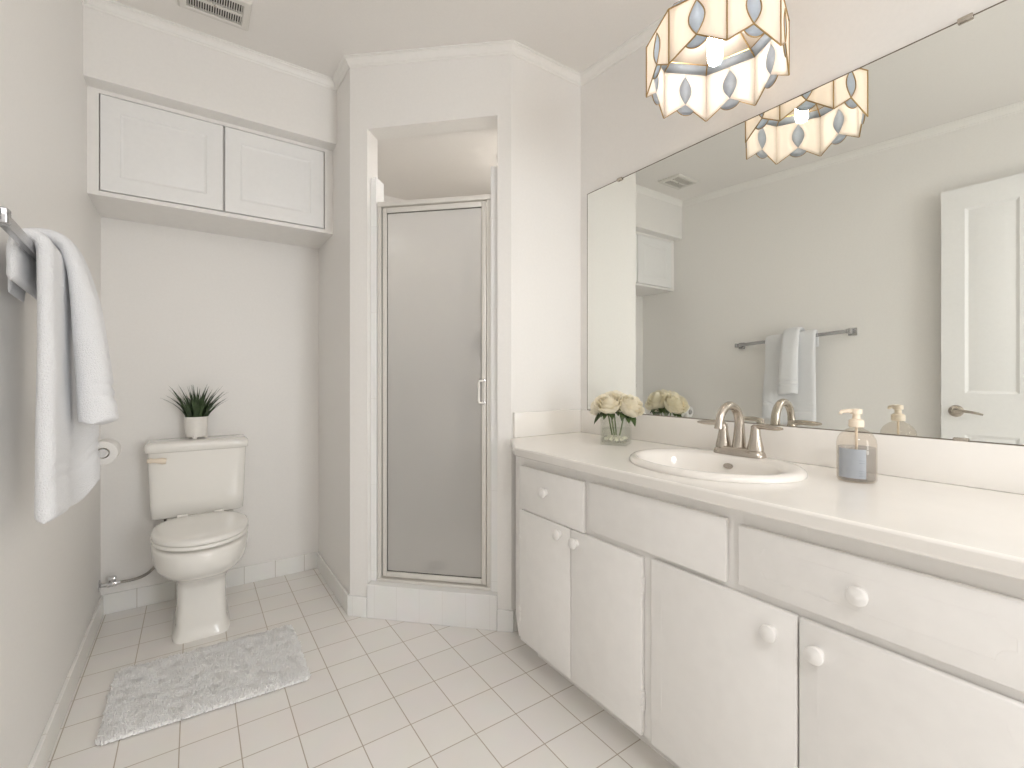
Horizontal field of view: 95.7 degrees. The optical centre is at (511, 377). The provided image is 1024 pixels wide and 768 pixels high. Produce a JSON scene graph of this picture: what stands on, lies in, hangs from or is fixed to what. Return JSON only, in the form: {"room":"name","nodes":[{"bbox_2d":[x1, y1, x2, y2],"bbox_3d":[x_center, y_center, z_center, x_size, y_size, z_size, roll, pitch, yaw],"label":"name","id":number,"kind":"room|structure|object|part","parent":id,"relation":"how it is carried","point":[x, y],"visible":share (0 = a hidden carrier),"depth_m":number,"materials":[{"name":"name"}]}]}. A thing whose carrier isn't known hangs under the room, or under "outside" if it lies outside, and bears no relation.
{"room":"bathroom","nodes":[
{"label":"bathroom","id":0,"kind":"room"},
{"bbox_2d":[0,0,100,767],"bbox_3d":[-0.572,-0.200,0.119,0.100,2.600,5.045,0,0,-34],"label":"wall","id":1,"kind":"structure","parent":0,"point":[50,572],"depth_m":1.24,"materials":[{"name":"paint"}]},
{"bbox_2d":[0,206,35,260],"bbox_3d":[-1.134,-0.261,1.099,0.084,0.098,0.763,0,0,-34],"label":"towel bar","id":2,"kind":"object","parent":1,"relation":"attached to","point":[7,223],"visible":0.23,"depth_m":0.88,"materials":[{"name":"metal"}]},
{"bbox_3d":[-0.931,-0.286,0.804,0.084,0.048,0.048,0,0,-34],"label":"post","id":3,"kind":"part","parent":2,"relation":"part of","materials":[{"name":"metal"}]},
{"bbox_2d":[6,228,99,523],"bbox_3d":[-1.082,0.005,1.107,0.113,0.635,0.326,0,0,-34],"label":"bath towel","id":4,"kind":"object","parent":2,"relation":"hanging from","point":[67,455],"visible":0.82,"depth_m":1.00,"materials":[{"name":"white fabric"}]},
{"bbox_2d":[8,228,118,424],"bbox_3d":[-1.054,-0.108,1.101,0.185,0.459,0.124,0,0,-34],"label":"hand towel","id":5,"kind":"object","parent":4,"relation":"on","point":[96,404],"visible":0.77,"depth_m":1.08,"materials":[{"name":"white fabric"}]},
{"bbox_2d":[28,596,103,767],"bbox_3d":[-1.121,1.054,1.018,0.012,0.092,2.718,0,0,-34],"label":"baseboard","id":6,"kind":"structure","parent":1,"relation":"attached to","point":[40,758],"depth_m":1.51,"materials":[{"name":"tile"}]},
{"bbox_2d":[99,448,108,457],"bbox_3d":[-1.597,0.285,1.779,0.090,0.048,0.166,0,0,-34],"label":"toilet paper holder","id":7,"kind":"object","parent":1,"relation":"attached to","point":[103,452],"visible":0.43,"depth_m":1.73,"materials":[{"name":"silver metal"}]},
{"bbox_2d":[98,439,120,464],"bbox_3d":[-1.562,0.285,1.778,0.088,0.088,0.100,0,0,-34],"label":"toilet paper roll","id":8,"kind":"object","parent":7,"relation":"on","point":[114,448],"visible":0.66,"depth_m":1.75,"materials":[{"name":"paper"}]},
{"bbox_2d":[184,416,207,438],"bbox_3d":[-1.544,0.246,2.269,0.098,0.107,0.098,0,0,-34],"label":"pot","id":9,"kind":"object","parent":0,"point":[194,426],"depth_m":2.23,"materials":[{"name":"white ceramic"}]},
{"bbox_2d":[83,6,336,150],"bbox_3d":[-1.393,-1.337,2.243,0.951,0.325,0.415,0,0,-34],"label":"wall","id":10,"kind":"structure","parent":0,"point":[121,56],"depth_m":2.02,"materials":[{"name":"paint"}]},
{"bbox_2d":[81,0,663,90],"bbox_3d":[0.367,-1.332,0.513,1.894,0.306,4.430,0,0,-34],"label":"trim","id":11,"kind":"structure","parent":10,"relation":"attached to","point":[504,47],"depth_m":2.05,"materials":[{"name":"paint"}]},
{"bbox_2d":[101,195,403,594],"bbox_3d":[-1.109,-0.200,2.750,1.994,2.600,0.100,0,0,-34],"label":"wall","id":12,"kind":"structure","parent":0,"point":[238,317],"depth_m":2.40,"materials":[{"name":"paint"}]},
{"bbox_2d":[98,566,154,591],"bbox_3d":[-1.759,0.831,2.164,0.271,0.291,0.052,0,0,-25],"label":"water valve","id":13,"kind":"object","parent":12,"relation":"attached to","point":[112,581],"visible":0.73,"depth_m":2.13,"materials":[{"name":"silver metal"}]},
{"bbox_3d":[-1.840,0.926,2.133,0.030,0.022,0.028,0,0,-34],"label":"valve handle","id":14,"kind":"part","parent":13,"relation":"part of","materials":[{"name":"silver metal"}]},
{"bbox_2d":[101,552,317,614],"bbox_3d":[-1.507,1.054,2.409,0.951,0.092,0.012,0,0,-34],"label":"baseboard","id":15,"kind":"structure","parent":12,"relation":"attached to","point":[166,591],"depth_m":2.42,"materials":[{"name":"tile"}]},
{"bbox_2d":[87,86,332,248],"bbox_3d":[-1.415,-0.959,2.274,0.951,0.433,0.340,0,0,-34],"label":"upper cabinet","id":16,"kind":"object","parent":12,"relation":"attached to","point":[148,162],"visible":1,"depth_m":2.11,"materials":[{"name":"paint"}]},
{"bbox_3d":[-1.507,-0.960,2.015,0.426,0.391,0.018,0,0,-34],"label":"door","id":17,"kind":"part","parent":16,"relation":"part of","materials":[{"name":"paint"}]},
{"bbox_3d":[-1.148,-0.960,2.262,0.432,0.391,0.018,0,0,-34],"label":"door","id":18,"kind":"part","parent":16,"relation":"part of","materials":[{"name":"paint"}]},
{"bbox_2d":[319,69,349,594],"bbox_3d":[-0.893,-0.200,2.443,0.100,2.600,0.652,0,0,-34],"label":"wall","id":19,"kind":"structure","parent":0,"point":[334,254],"depth_m":2.33,"materials":[{"name":"paint"}]},
{"bbox_2d":[317,552,348,614],"bbox_3d":[-0.936,1.054,2.406,0.012,0.092,0.640,0,0,-34],"label":"baseboard","id":20,"kind":"structure","parent":19,"relation":"attached to","point":[333,582],"depth_m":2.35,"materials":[{"name":"tile"}]},
{"bbox_2d":[46,568,675,767],"bbox_3d":[-0.202,1.140,0.374,3.190,0.080,5.045,0,0,-34],"label":"floor","id":21,"kind":"structure","parent":0,"point":[378,693],"depth_m":1.56,"materials":[{"name":"tile"}]},
{"bbox_2d":[144,435,248,643],"bbox_3d":[-1.408,0.700,2.086,0.414,0.801,0.637,0,0,-34],"label":"toilet","id":22,"kind":"object","parent":21,"relation":"on","point":[196,485],"visible":1,"depth_m":2.05,"materials":[{"name":"ceramic"}]},
{"bbox_3d":[-1.609,0.382,2.102,0.072,0.030,0.024,0,0,-29],"label":"flush lever","id":23,"kind":"part","parent":22,"relation":"part of","materials":[{"name":"beige plastic"}]},
{"bbox_2d":[161,386,224,438],"bbox_3d":[-1.556,0.166,2.280,0.279,0.267,0.237,0,0,-34],"label":"potted grass","id":24,"kind":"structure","parent":22,"relation":"on","point":[196,413],"depth_m":2.23,"materials":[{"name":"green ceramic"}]},
{"bbox_3d":[-1.533,0.323,2.269,0.414,0.048,0.193,0,0,-34],"label":"tank lid","id":25,"kind":"part","parent":22,"relation":"part of","materials":[{"name":"ceramic"}]},
{"bbox_3d":[-1.535,0.501,2.273,0.392,0.306,0.175,0,0,-34],"label":"tank","id":26,"kind":"part","parent":22,"relation":"part of","materials":[{"name":"ceramic"}]},
{"bbox_3d":[-1.344,0.673,2.009,0.354,0.016,0.437,0,0,-34],"label":"seat","id":27,"kind":"part","parent":22,"relation":"part of","materials":[{"name":"plastic"}]},
{"bbox_3d":[-1.344,0.647,2.009,0.354,0.032,0.437,0,0,-34],"label":"lid","id":28,"kind":"part","parent":22,"relation":"part of","materials":[{"name":"ceramic"}]},
{"bbox_2d":[95,624,310,745],"bbox_3d":[-1.098,1.083,1.700,0.624,0.026,0.457,0,0,-34],"label":"bath mat","id":29,"kind":"object","parent":21,"relation":"on","point":[160,692],"visible":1,"depth_m":1.65,"materials":[{"name":"white fabric"}]},
{"bbox_2d":[516,456,1023,767],"bbox_3d":[0.560,0.698,1.416,0.550,0.805,1.580,0,0,-34],"label":"vanity cabinet","id":30,"kind":"object","parent":21,"relation":"on","point":[717,636],"visible":1,"depth_m":1.01,"materials":[{"name":"paint"}]},
{"bbox_3d":[0.107,0.402,1.612,0.026,0.036,0.036,0,0,-34],"label":"knob","id":31,"kind":"part","parent":30,"relation":"part of","materials":[{"name":"ceramic"}]},
{"bbox_3d":[0.116,0.743,1.635,0.015,0.491,0.280,0,0,-34],"label":"door","id":32,"kind":"part","parent":30,"relation":"part of","materials":[{"name":"paint"}]},
{"bbox_3d":[0.134,0.412,1.609,0.015,0.163,0.340,0,0,-34],"label":"drawer","id":33,"kind":"part","parent":30,"relation":"part of","materials":[{"name":"paint"}]},
{"bbox_3d":[0.150,0.526,1.550,0.026,0.036,0.036,0,0,-34],"label":"knob","id":34,"kind":"part","parent":30,"relation":"part of","materials":[{"name":"ceramic"}]},
{"bbox_3d":[0.196,0.532,1.483,0.026,0.036,0.036,0,0,-34],"label":"knob","id":35,"kind":"part","parent":30,"relation":"part of","materials":[{"name":"ceramic"}]},
{"bbox_3d":[0.279,0.743,1.397,0.015,0.491,0.289,0,0,-34],"label":"door","id":36,"kind":"part","parent":30,"relation":"part of","materials":[{"name":"paint"}]},
{"bbox_3d":[0.373,0.402,1.261,0.015,0.149,0.449,0,0,-34],"label":"false drawer","id":37,"kind":"part","parent":30,"relation":"part of","materials":[{"name":"paint"}]},
{"bbox_3d":[0.483,0.739,1.101,0.015,0.499,0.366,0,0,-34],"label":"door","id":38,"kind":"part","parent":30,"relation":"part of","materials":[{"name":"paint"}]},
{"bbox_2d":[511,432,1023,579],"bbox_3d":[0.558,0.278,1.414,0.551,0.032,1.609,0,0,-34],"label":"countertop","id":39,"kind":"structure","parent":30,"relation":"on","point":[982,529],"depth_m":0.98,"materials":[{"name":"white stone"}]},
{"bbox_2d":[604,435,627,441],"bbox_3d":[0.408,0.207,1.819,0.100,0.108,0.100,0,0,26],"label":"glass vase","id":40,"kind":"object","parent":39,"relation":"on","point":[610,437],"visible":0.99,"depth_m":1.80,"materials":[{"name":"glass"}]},
{"bbox_2d":[590,401,612,434],"bbox_3d":[0.356,0.152,1.879,0.085,0.154,0.097,0,0,-1],"label":"rose","id":41,"kind":"object","parent":40,"relation":"on","point":[594,410],"visible":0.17,"depth_m":1.85,"materials":[{"name":"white plant"}]},
{"bbox_3d":[0.389,0.182,1.850,0.008,0.093,0.041,0,0,-28],"label":"stem","id":42,"kind":"part","parent":41,"relation":"part of","materials":[{"name":"green plant"}]},
{"bbox_2d":[594,392,622,434],"bbox_3d":[0.376,0.142,1.812,0.106,0.172,0.116,0,0,-34],"label":"rose","id":43,"kind":"object","parent":40,"relation":"on","point":[606,403],"visible":0.99,"depth_m":1.79,"materials":[{"name":"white plant"}]},
{"bbox_2d":[609,390,624,434],"bbox_3d":[0.423,0.140,1.869,0.111,0.177,0.095,0,0,34],"label":"rose","id":44,"kind":"object","parent":40,"relation":"on","point":[614,391],"visible":0.1,"depth_m":1.84,"materials":[{"name":"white plant"}]},
{"bbox_2d":[619,394,644,434],"bbox_3d":[0.463,0.147,1.794,0.110,0.163,0.093,0,0,-34],"label":"rose","id":45,"kind":"object","parent":40,"relation":"on","point":[631,407],"visible":1,"depth_m":1.77,"materials":[{"name":"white plant"}]},
{"bbox_2d":[629,448,807,483],"bbox_3d":[0.587,0.319,1.374,0.414,0.149,0.502,0,0,-34],"label":"sink","id":46,"kind":"object","parent":39,"relation":"in","point":[704,464],"visible":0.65,"depth_m":1.37,"materials":[{"name":"ceramic"}]},
{"bbox_2d":[697,401,782,458],"bbox_3d":[0.706,0.160,1.456,0.180,0.169,0.217,0,0,5],"label":"faucet","id":47,"kind":"object","parent":39,"relation":"on","point":[754,449],"visible":1,"depth_m":1.44,"materials":[{"name":"silver metal"}]},
{"bbox_3d":[0.662,0.156,1.532,0.024,0.030,0.101,0,0,-44],"label":"lever","id":48,"kind":"part","parent":47,"relation":"part of","materials":[{"name":"silver metal"}]},
{"bbox_3d":[0.686,0.184,1.505,0.047,0.080,0.047,0,0,-34],"label":"handle","id":49,"kind":"part","parent":47,"relation":"part of","materials":[{"name":"silver metal"}]},
{"bbox_3d":[0.673,0.150,1.433,0.145,0.151,0.041,0,0,-34],"label":"spout","id":50,"kind":"part","parent":47,"relation":"part of","materials":[{"name":"silver metal"}]},
{"bbox_3d":[0.716,0.232,1.462,0.060,0.025,0.160,0,0,-34],"label":"plate","id":51,"kind":"part","parent":47,"relation":"part of","materials":[{"name":"silver metal"}]},
{"bbox_3d":[0.745,0.184,1.419,0.047,0.080,0.047,0,0,-34],"label":"handle","id":52,"kind":"part","parent":47,"relation":"part of","materials":[{"name":"silver metal"}]},
{"bbox_3d":[0.761,0.156,1.388,0.024,0.030,0.101,0,0,-25],"label":"lever","id":53,"kind":"part","parent":47,"relation":"part of","materials":[{"name":"silver metal"}]},
{"bbox_2d":[839,408,867,478],"bbox_3d":[0.872,0.170,1.174,0.084,0.182,0.084,0,0,-34],"label":"soap dispenser","id":54,"kind":"object","parent":39,"relation":"on","point":[852,462],"visible":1,"depth_m":1.16,"materials":[{"name":"plastic"}]},
{"bbox_3d":[0.542,0.540,0.979,0.026,0.036,0.036,0,0,-34],"label":"knob","id":55,"kind":"part","parent":30,"relation":"part of","materials":[{"name":"ceramic"}]},
{"bbox_3d":[0.592,0.543,0.906,0.026,0.036,0.036,0,0,-34],"label":"knob","id":56,"kind":"part","parent":30,"relation":"part of","materials":[{"name":"ceramic"}]},
{"bbox_3d":[0.632,0.400,0.848,0.026,0.036,0.036,0,0,-34],"label":"knob","id":57,"kind":"part","parent":30,"relation":"part of","materials":[{"name":"ceramic"}]},
{"bbox_3d":[0.648,0.402,0.860,0.015,0.135,0.467,0,0,-34],"label":"drawer","id":58,"kind":"part","parent":30,"relation":"part of","materials":[{"name":"paint"}]},
{"bbox_3d":[0.692,0.739,0.797,0.015,0.499,0.363,0,0,-34],"label":"door","id":59,"kind":"part","parent":30,"relation":"part of","materials":[{"name":"paint"}]},
{"bbox_2d":[112,0,679,76],"bbox_3d":[-0.202,-1.441,0.374,3.190,0.453,5.045,0,0,-34],"label":"ceiling","id":60,"kind":"structure","parent":0,"point":[314,35],"depth_m":1.91,"materials":[{"name":"paint"}]},
{"bbox_2d":[177,0,252,30],"bbox_3d":[-1.165,-1.465,1.819,0.244,0.023,0.182,0,0,-34],"label":"ceiling vent","id":61,"kind":"object","parent":60,"relation":"in","point":[236,13],"visible":1,"depth_m":1.84,"materials":[{"name":"metal"}]},
{"bbox_2d":[646,0,789,121],"bbox_3d":[0.597,-1.123,1.362,0.362,0.539,0.362,0,0,-7],"label":"ceiling lamp","id":62,"kind":"object","parent":60,"relation":"hanging from","point":[704,57],"visible":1,"depth_m":1.39,"materials":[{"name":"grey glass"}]},
{"bbox_3d":[0.457,-0.930,1.471,0.002,0.150,0.147,0,0,38],"label":"shade panel","id":63,"kind":"part","parent":62,"relation":"part of","materials":[{"name":"white glass"}]},
{"bbox_3d":[0.420,-0.930,1.341,0.002,0.150,0.147,0,0,-7],"label":"shade panel","id":64,"kind":"part","parent":62,"relation":"part of","materials":[{"name":"beige glass"}]},
{"bbox_3d":[0.575,-0.930,1.538,0.147,0.150,0.002,0,0,-7],"label":"shade panel","id":65,"kind":"part","parent":62,"relation":"part of","materials":[{"name":"white glass"}]},
{"bbox_3d":[0.584,-1.069,1.462,0.132,0.085,0.118,0,0,-7],"label":"crown panel","id":66,"kind":"part","parent":62,"relation":"part of","materials":[{"name":"beige glass"}]},
{"bbox_3d":[0.487,-0.930,1.222,0.147,0.150,0.002,0,0,38],"label":"shade panel","id":67,"kind":"part","parent":62,"relation":"part of","materials":[{"name":"beige glass"}]},
{"bbox_3d":[0.597,-1.004,1.362,0.041,0.172,0.041,0,0,-34],"label":"bulb","id":68,"kind":"part","parent":62,"relation":"part of","materials":[{"name":"white glass"}]},
{"bbox_3d":[0.658,-1.069,1.441,0.132,0.085,0.118,0,0,38],"label":"crown panel","id":69,"kind":"part","parent":62,"relation":"part of","materials":[{"name":"beige glass"}]},
{"bbox_3d":[0.706,-0.930,1.502,0.147,0.150,0.002,0,0,38],"label":"shade panel","id":70,"kind":"part","parent":62,"relation":"part of","materials":[{"name":"white glass"}]},
{"bbox_3d":[0.696,-1.069,1.374,0.118,0.085,0.132,0,0,-7],"label":"crown panel","id":71,"kind":"part","parent":62,"relation":"part of","materials":[{"name":"beige glass"}]},
{"bbox_3d":[0.618,-0.930,1.186,0.147,0.150,0.002,0,0,-7],"label":"shade panel","id":72,"kind":"part","parent":62,"relation":"part of","materials":[{"name":"beige glass"}]},
{"bbox_3d":[0.773,-0.930,1.384,0.002,0.150,0.147,0,0,-7],"label":"shade panel","id":73,"kind":"part","parent":62,"relation":"part of","materials":[{"name":"white glass"}]},
{"bbox_3d":[0.736,-0.930,1.253,0.002,0.150,0.147,0,0,38],"label":"shade panel","id":74,"kind":"part","parent":62,"relation":"part of","materials":[{"name":"beige glass"}]},
{"bbox_2d":[350,54,510,609],"bbox_3d":[-0.367,-0.200,2.126,0.759,2.600,0.100,0,0,11],"label":"wall","id":75,"kind":"structure","parent":0,"point":[391,101],"depth_m":2.10,"materials":[{"name":"paint"}]},
{"bbox_2d":[348,595,366,617],"bbox_3d":[-0.711,1.054,2.132,0.094,0.092,0.012,0,0,11],"label":"baseboard","id":76,"kind":"structure","parent":75,"relation":"attached to","point":[357,605],"depth_m":2.13,"materials":[{"name":"tile"}]},
{"bbox_2d":[371,177,383,580],"bbox_3d":[-0.637,0.009,2.196,0.029,1.878,0.080,0,0,11],"label":"trim","id":77,"kind":"structure","parent":75,"relation":"attached to","point":[377,187],"depth_m":2.16,"materials":[{"name":"paint"}]},
{"bbox_2d":[367,581,496,630],"bbox_3d":[-0.353,1.024,2.127,0.608,0.152,0.132,0,0,11],"label":"shower curb","id":78,"kind":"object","parent":75,"relation":"attached to","point":[435,605],"depth_m":2.06,"materials":[{"name":"tile"}]},
{"bbox_2d":[377,194,490,590],"bbox_3d":[-0.359,0.067,2.118,0.543,1.762,0.068,0,0,11],"label":"shower door","id":79,"kind":"structure","parent":78,"relation":"on","point":[434,254],"depth_m":2.12,"materials":[{"name":"grey glass"}]},
{"bbox_3d":[-0.357,0.941,2.126,0.543,0.014,0.051,0,0,11],"label":"sill","id":80,"kind":"part","parent":79,"relation":"part of","materials":[{"name":"white metal"}]},
{"bbox_3d":[-0.133,0.065,2.056,0.020,0.109,0.038,0,0,43],"label":"handle","id":81,"kind":"part","parent":79,"relation":"part of","materials":[{"name":"white metal"}]},
{"bbox_2d":[497,609,513,632],"bbox_3d":[-0.028,1.054,2.006,0.073,0.092,0.012,0,0,11],"label":"baseboard","id":82,"kind":"structure","parent":75,"relation":"attached to","point":[505,618],"depth_m":2.00,"materials":[{"name":"tile"}]},
{"bbox_2d":[378,128,496,199],"bbox_3d":[-0.381,-1.165,2.530,0.843,0.050,1.088,0,0,-34],"label":"wall","id":83,"kind":"structure","parent":0,"point":[453,164],"depth_m":2.48,"materials":[{"name":"paint"}]},
{"bbox_2d":[511,54,580,609],"bbox_3d":[0.136,-0.200,2.163,0.406,2.600,0.100,0,0,-34],"label":"wall","id":84,"kind":"structure","parent":0,"point":[545,107],"depth_m":2.11,"materials":[{"name":"paint"}]},
{"bbox_2d":[491,166,496,591],"bbox_3d":[-0.069,0.009,2.086,0.036,1.878,0.090,0,0,11],"label":"trim","id":85,"kind":"structure","parent":84,"relation":"attached to","point":[493,168],"depth_m":2.04,"materials":[{"name":"paint"}]},
{"bbox_2d":[513,609,517,630],"bbox_3d":[0.172,1.054,2.120,0.396,0.092,0.012,0,0,-34],"label":"baseboard","id":86,"kind":"structure","parent":84,"relation":"attached to","point":[514,610],"depth_m":2.00,"materials":[{"name":"tile"}]},
{"bbox_2d":[581,0,1002,409],"bbox_3d":[1.100,-0.200,1.207,0.100,2.600,4.945,0,0,-34],"label":"wall","id":87,"kind":"structure","parent":0,"point":[624,132],"depth_m":1.59,"materials":[{"name":"paint"}]},
{"bbox_2d":[513,409,1023,494],"bbox_3d":[0.623,0.207,1.460,0.400,0.109,1.611,0,0,-34],"label":"backsplash","id":88,"kind":"structure","parent":87,"relation":"attached to","point":[996,467],"depth_m":1.33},
{"bbox_2d":[587,0,1023,445],"bbox_3d":[0.793,-0.355,1.554,0.013,1.028,1.547,0,0,-34],"label":"wall mirror","id":89,"kind":"object","parent":87,"relation":"attached to","point":[856,240],"visible":1,"depth_m":1.32,"materials":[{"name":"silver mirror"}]}
]}

